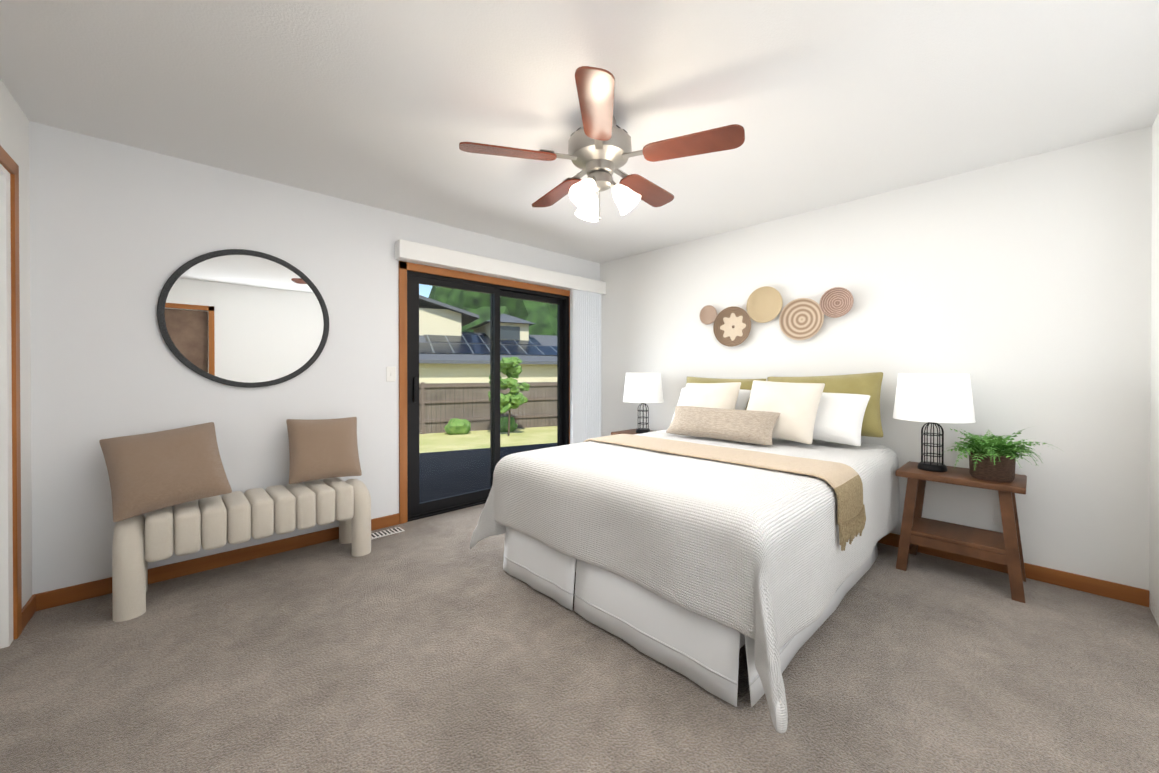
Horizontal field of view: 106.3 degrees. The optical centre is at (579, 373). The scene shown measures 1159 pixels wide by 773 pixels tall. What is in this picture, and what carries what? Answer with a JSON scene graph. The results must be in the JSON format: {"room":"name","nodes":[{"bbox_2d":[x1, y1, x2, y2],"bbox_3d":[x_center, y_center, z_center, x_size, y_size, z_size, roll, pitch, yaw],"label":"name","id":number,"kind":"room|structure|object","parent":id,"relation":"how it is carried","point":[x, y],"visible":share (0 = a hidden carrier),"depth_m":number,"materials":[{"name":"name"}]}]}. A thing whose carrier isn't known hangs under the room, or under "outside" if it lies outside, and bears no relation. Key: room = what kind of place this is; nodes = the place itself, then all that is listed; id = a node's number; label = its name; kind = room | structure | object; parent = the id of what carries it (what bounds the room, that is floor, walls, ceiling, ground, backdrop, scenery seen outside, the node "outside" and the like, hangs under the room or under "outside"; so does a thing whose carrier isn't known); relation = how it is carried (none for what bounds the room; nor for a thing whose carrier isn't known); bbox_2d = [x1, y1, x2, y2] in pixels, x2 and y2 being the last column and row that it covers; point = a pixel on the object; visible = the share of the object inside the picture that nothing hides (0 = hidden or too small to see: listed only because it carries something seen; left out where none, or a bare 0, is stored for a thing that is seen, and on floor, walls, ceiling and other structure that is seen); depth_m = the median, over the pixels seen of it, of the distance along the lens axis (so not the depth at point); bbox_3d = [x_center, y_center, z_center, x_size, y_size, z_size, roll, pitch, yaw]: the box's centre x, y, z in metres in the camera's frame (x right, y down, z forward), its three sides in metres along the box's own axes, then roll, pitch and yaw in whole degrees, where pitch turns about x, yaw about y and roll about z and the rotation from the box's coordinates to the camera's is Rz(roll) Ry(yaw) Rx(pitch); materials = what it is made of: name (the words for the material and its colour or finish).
{"room":"bedroom","nodes":[
{"label":"bedroom","id":0,"kind":"room"},
{"bbox_2d":[0,79,31,607],"bbox_3d":[-1.221,-0.026,0.316,0.150,2.440,4.760,0,0,-41],"label":"wall","id":1,"kind":"structure","parent":0,"point":[14,132],"depth_m":2.02,"materials":[{"name":"white paint"}]},
{"bbox_2d":[0,145,35,648],"bbox_3d":[-2.054,0.121,1.291,0.156,2.135,2.168,0,0,-41],"label":"trim","id":2,"kind":"structure","parent":1,"relation":"attached to","point":[15,617],"depth_m":1.91,"materials":[{"name":"brown wood"}]},
{"bbox_2d":[29,121,599,594],"bbox_3d":[-1.298,0.017,3.629,4.400,2.560,0.150,0,0,-44],"label":"wall","id":3,"kind":"structure","parent":0,"point":[121,233],"depth_m":2.48,"materials":[{"name":"white paint"}]},
{"bbox_2d":[32,513,399,610],"bbox_3d":[-2.069,1.139,2.785,1.810,0.085,0.014,0,0,-44],"label":"baseboard","id":4,"kind":"structure","parent":3,"relation":"attached to","point":[101,587],"depth_m":2.60,"materials":[{"name":"brown wood"}]},
{"bbox_2d":[157,249,328,387],"bbox_3d":[-2.078,-0.349,2.757,0.870,0.870,0.026,0,0,-44],"label":"round mirror","id":5,"kind":"object","parent":3,"relation":"attached to","point":[244,318],"visible":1,"depth_m":2.73,"materials":[{"name":"clear glass"}]},
{"bbox_2d":[386,367,395,381],"bbox_3d":[-1.459,0.001,3.363,0.070,0.115,0.012,0,0,-44],"label":"switch plate","id":6,"kind":"object","parent":3,"relation":"attached to","point":[390,374],"visible":1,"depth_m":3.36,"materials":[{"name":"white plastic"}]},
{"bbox_2d":[399,261,569,523],"bbox_3d":[-0.786,0.142,4.107,1.880,2.065,0.166,0,0,-44],"label":"sliding glass door","id":7,"kind":"structure","parent":3,"relation":"attached to","point":[417,509],"depth_m":3.76,"materials":[{"name":"clear glass"}]},
{"bbox_2d":[395,239,605,443],"bbox_3d":[-0.570,0.054,4.152,2.315,2.180,0.099,0,0,-44],"label":"vertical blinds","id":8,"kind":"object","parent":3,"relation":"attached to","point":[585,357],"visible":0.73,"depth_m":4.63,"materials":[{"name":"white paint"}]},
{"bbox_2d":[0,503,1158,772],"bbox_3d":[-0.070,1.248,1.517,5.550,0.120,4.610,0,0,-44],"label":"floor","id":9,"kind":"structure","parent":0,"point":[434,643],"depth_m":1.68,"materials":[{"name":"carpet"}]},
{"bbox_2d":[112,477,370,621],"bbox_3d":[-1.923,0.950,2.601,1.177,0.465,0.400,0,0,-44],"label":"bench","id":10,"kind":"object","parent":9,"relation":"on","point":[140,542],"visible":0.88,"depth_m":2.38,"materials":[{"name":"beige fabric"}]},
{"bbox_2d":[99,422,231,521],"bbox_3d":[-2.201,0.499,2.325,0.514,0.431,0.303,0,0,-44],"label":"bench cushion","id":11,"kind":"object","parent":10,"relation":"on","point":[150,472],"visible":1,"depth_m":2.26,"materials":[{"name":"beige fabric"}]},
{"bbox_2d":[286,417,361,483],"bbox_3d":[-1.689,0.492,2.883,0.434,0.403,0.230,0,0,-44],"label":"bench cushion","id":12,"kind":"object","parent":10,"relation":"on","point":[322,448],"visible":1,"depth_m":2.81,"materials":[{"name":"beige fabric"}]},
{"bbox_2d":[371,527,404,539],"bbox_3d":[-1.442,1.176,3.207,0.260,0.006,0.110,0,0,-44],"label":"air vent register","id":13,"kind":"object","parent":9,"relation":"on","point":[385,532],"visible":0.85,"depth_m":3.21,"materials":[{"name":"white plastic"}]},
{"bbox_2d":[611,428,653,434],"bbox_3d":[0.643,0.874,4.236,0.400,0.600,0.550,0,0,-44],"label":"nightstand","id":14,"kind":"object","parent":9,"relation":"on","point":[631,431],"visible":0.15,"depth_m":4.27,"materials":[{"name":"brown wood"}]},
{"bbox_2d":[623,373,662,433],"bbox_3d":[0.622,0.281,4.241,0.390,0.585,0.390,0,0,-44],"label":"table lamp","id":15,"kind":"object","parent":14,"relation":"on","point":[643,388],"visible":1,"depth_m":4.09,"materials":[{"name":"white fabric"}]},
{"bbox_2d":[470,372,898,733],"bbox_3d":[0.766,0.584,2.748,2.215,1.194,1.879,0,0,-44],"label":"bed","id":16,"kind":"object","parent":9,"relation":"on","point":[710,532],"visible":1,"depth_m":2.03,"materials":[{"name":"white fabric"}]},
{"bbox_2d":[671,388,750,421],"bbox_3d":[1.074,0.284,3.594,0.265,0.346,0.700,0,0,-44],"label":"pillow","id":17,"kind":"object","parent":16,"relation":"on","point":[741,395],"depth_m":3.40,"materials":[{"name":"white fabric"}]},
{"bbox_2d":[681,382,740,408],"bbox_3d":[1.005,0.255,3.417,0.267,0.422,0.536,0,0,-44],"label":"pillow","id":18,"kind":"object","parent":16,"relation":"on","point":[707,395],"depth_m":3.36,"materials":[{"name":"fabric"}]},
{"bbox_2d":[746,380,824,443],"bbox_3d":[1.392,0.248,3.013,0.274,0.440,0.556,0,0,-44],"label":"pillow","id":19,"kind":"object","parent":16,"relation":"on","point":[798,409],"depth_m":2.90,"materials":[{"name":"fabric"}]},
{"bbox_2d":[813,392,869,445],"bbox_3d":[1.626,0.287,3.015,0.266,0.367,0.694,0,0,-44],"label":"pillow","id":20,"kind":"object","parent":16,"relation":"on","point":[841,417],"depth_m":2.84,"materials":[{"name":"white fabric"}]},
{"bbox_2d":[896,461,1026,602],"bbox_3d":[2.242,0.882,2.562,0.400,0.600,0.550,0,0,-44],"label":"nightstand","id":21,"kind":"object","parent":9,"relation":"on","point":[1003,548],"visible":0.94,"depth_m":2.48,"materials":[{"name":"brown wood"}]},
{"bbox_2d":[893,373,975,471],"bbox_3d":[2.148,0.289,2.643,0.390,0.585,0.390,0,0,-44],"label":"table lamp","id":22,"kind":"object","parent":21,"relation":"on","point":[933,398],"visible":1,"depth_m":2.52,"materials":[{"name":"white fabric"}]},
{"bbox_2d":[945,426,1063,481],"bbox_3d":[2.320,0.426,2.402,0.502,0.314,0.479,0,0,-44],"label":"fern plant","id":23,"kind":"object","parent":21,"relation":"on","point":[994,459],"visible":1,"depth_m":2.35,"materials":[{"name":"green plant"}]},
{"bbox_2d":[0,0,1158,262],"bbox_3d":[-0.122,-1.312,1.558,5.550,0.120,4.760,0,0,-44],"label":"ceiling","id":24,"kind":"structure","parent":0,"point":[386,104],"depth_m":1.93,"materials":[{"name":"white paint"}]},
{"bbox_2d":[459,66,744,221],"bbox_3d":[0.114,-1.010,2.183,1.266,0.491,1.286,0,0,-44],"label":"ceiling fan","id":25,"kind":"object","parent":24,"relation":"hanging from","point":[600,152],"visible":1,"depth_m":2.04,"materials":[{"name":"brown wood"}]},
{"bbox_2d":[600,126,1151,589],"bbox_3d":[1.622,-0.043,3.649,0.150,2.440,3.855,0,0,-44],"label":"wall","id":26,"kind":"structure","parent":0,"point":[1018,292],"depth_m":2.65,"materials":[{"name":"white paint"}]},
{"bbox_2d":[700,305,716,324],"bbox_3d":[1.182,-0.540,3.969,0.026,0.176,0.176,0,0,-44],"label":"wall art","id":27,"kind":"object","parent":26,"relation":"attached to","point":[708,314],"visible":0.94,"depth_m":3.98},
{"bbox_2d":[713,306,750,346],"bbox_3d":[1.339,-0.414,3.795,0.041,0.350,0.350,0,0,-44],"label":"wall art","id":28,"kind":"object","parent":26,"relation":"attached to","point":[732,326],"visible":1,"depth_m":3.80},
{"bbox_2d":[746,286,782,322],"bbox_3d":[1.534,-0.573,3.593,0.036,0.300,0.300,0,0,-44],"label":"wall art","id":29,"kind":"object","parent":26,"relation":"attached to","point":[764,304],"visible":0.96,"depth_m":3.60},
{"bbox_2d":[779,298,823,339],"bbox_3d":[1.732,-0.427,3.389,0.031,0.330,0.330,0,0,-44],"label":"wall art","id":30,"kind":"object","parent":26,"relation":"attached to","point":[801,318],"visible":0.92,"depth_m":3.39},
{"bbox_2d":[819,287,853,317],"bbox_3d":[1.900,-0.526,3.203,0.046,0.224,0.224,0,0,-44],"label":"wall art","id":31,"kind":"object","parent":26,"relation":"attached to","point":[836,302],"visible":1,"depth_m":3.21},
{"bbox_2d":[993,506,1002,526],"bbox_3d":[2.523,0.855,2.595,0.008,0.115,0.070,0,0,-44],"label":"electrical outlet plate","id":32,"kind":"object","parent":26,"relation":"attached to","point":[997,519],"visible":0.5,"depth_m":2.61,"materials":[{"name":"white plastic"}]},
{"bbox_2d":[878,533,1143,605],"bbox_3d":[1.566,1.135,3.591,0.017,0.085,3.869,0,0,-44],"label":"baseboard","id":33,"kind":"structure","parent":26,"relation":"attached to","point":[1117,591],"depth_m":2.42,"materials":[{"name":"brown wood"}]},
{"bbox_2d":[1149,113,1158,625],"bbox_3d":[3.014,-0.034,1.895,0.560,2.440,0.605,0,0,-44],"label":"wall jog","id":34,"kind":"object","parent":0,"point":[1154,508],"visible":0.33,"depth_m":2.13,"materials":[{"name":"white paint"}]},
{"bbox_2d":[1144,589,1158,620],"bbox_3d":[2.748,1.143,2.055,0.390,0.085,0.020,0,0,-44],"label":"baseboard","id":35,"kind":"structure","parent":34,"relation":"attached to","point":[1146,592],"depth_m":2.21,"materials":[{"name":"brown wood"}]},
{"label":"outside","id":36,"kind":"structure","parent":0,"visible":0},
{"bbox_2d":[419,426,556,452],"bbox_3d":[-14.438,1.856,36.606,90.000,0.200,67.000,0,0,-44],"label":"lawn","id":37,"kind":"structure","parent":36,"point":[536,434],"depth_m":12.48,"materials":[{"name":"green plant"}]},
{"bbox_2d":[444,357,530,435],"bbox_3d":[-0.704,0.733,15.013,11.255,2.538,4.211,0,0,-44],"label":"shrubs","id":38,"kind":"object","parent":37,"relation":"on","point":[505,402],"depth_m":13.15,"materials":[{"name":"green plant"}]},
{"bbox_2d":[419,443,556,501],"bbox_3d":[-1.902,1.557,6.470,12.500,0.710,4.780,0,0,-44],"label":"deck","id":39,"kind":"object","parent":37,"relation":"on","point":[442,471],"depth_m":5.43,"materials":[{"name":"grey wood"}]},
{"bbox_2d":[419,382,556,433],"bbox_3d":[3.547,1.044,17.640,38.050,1.620,0.130,0,0,-26],"label":"fence","id":40,"kind":"object","parent":37,"relation":"on","point":[461,401],"depth_m":14.30,"materials":[{"name":"brown wood"}]},
{"bbox_2d":[419,295,556,382],"bbox_3d":[-6.097,-2.227,28.503,39.000,8.050,10.100,0,0,-26],"label":"house","id":41,"kind":"structure","parent":37,"relation":"on","point":[439,353],"depth_m":25.64,"materials":[{"name":"beige paint"}]},
{"bbox_2d":[428,286,556,335],"bbox_3d":[-6.367,-4.168,36.986,44.719,17.922,33.466,0,0,-44],"label":"trees","id":42,"kind":"object","parent":37,"relation":"on","point":[483,303],"depth_m":38.64,"materials":[{"name":"green plant"}]}
]}

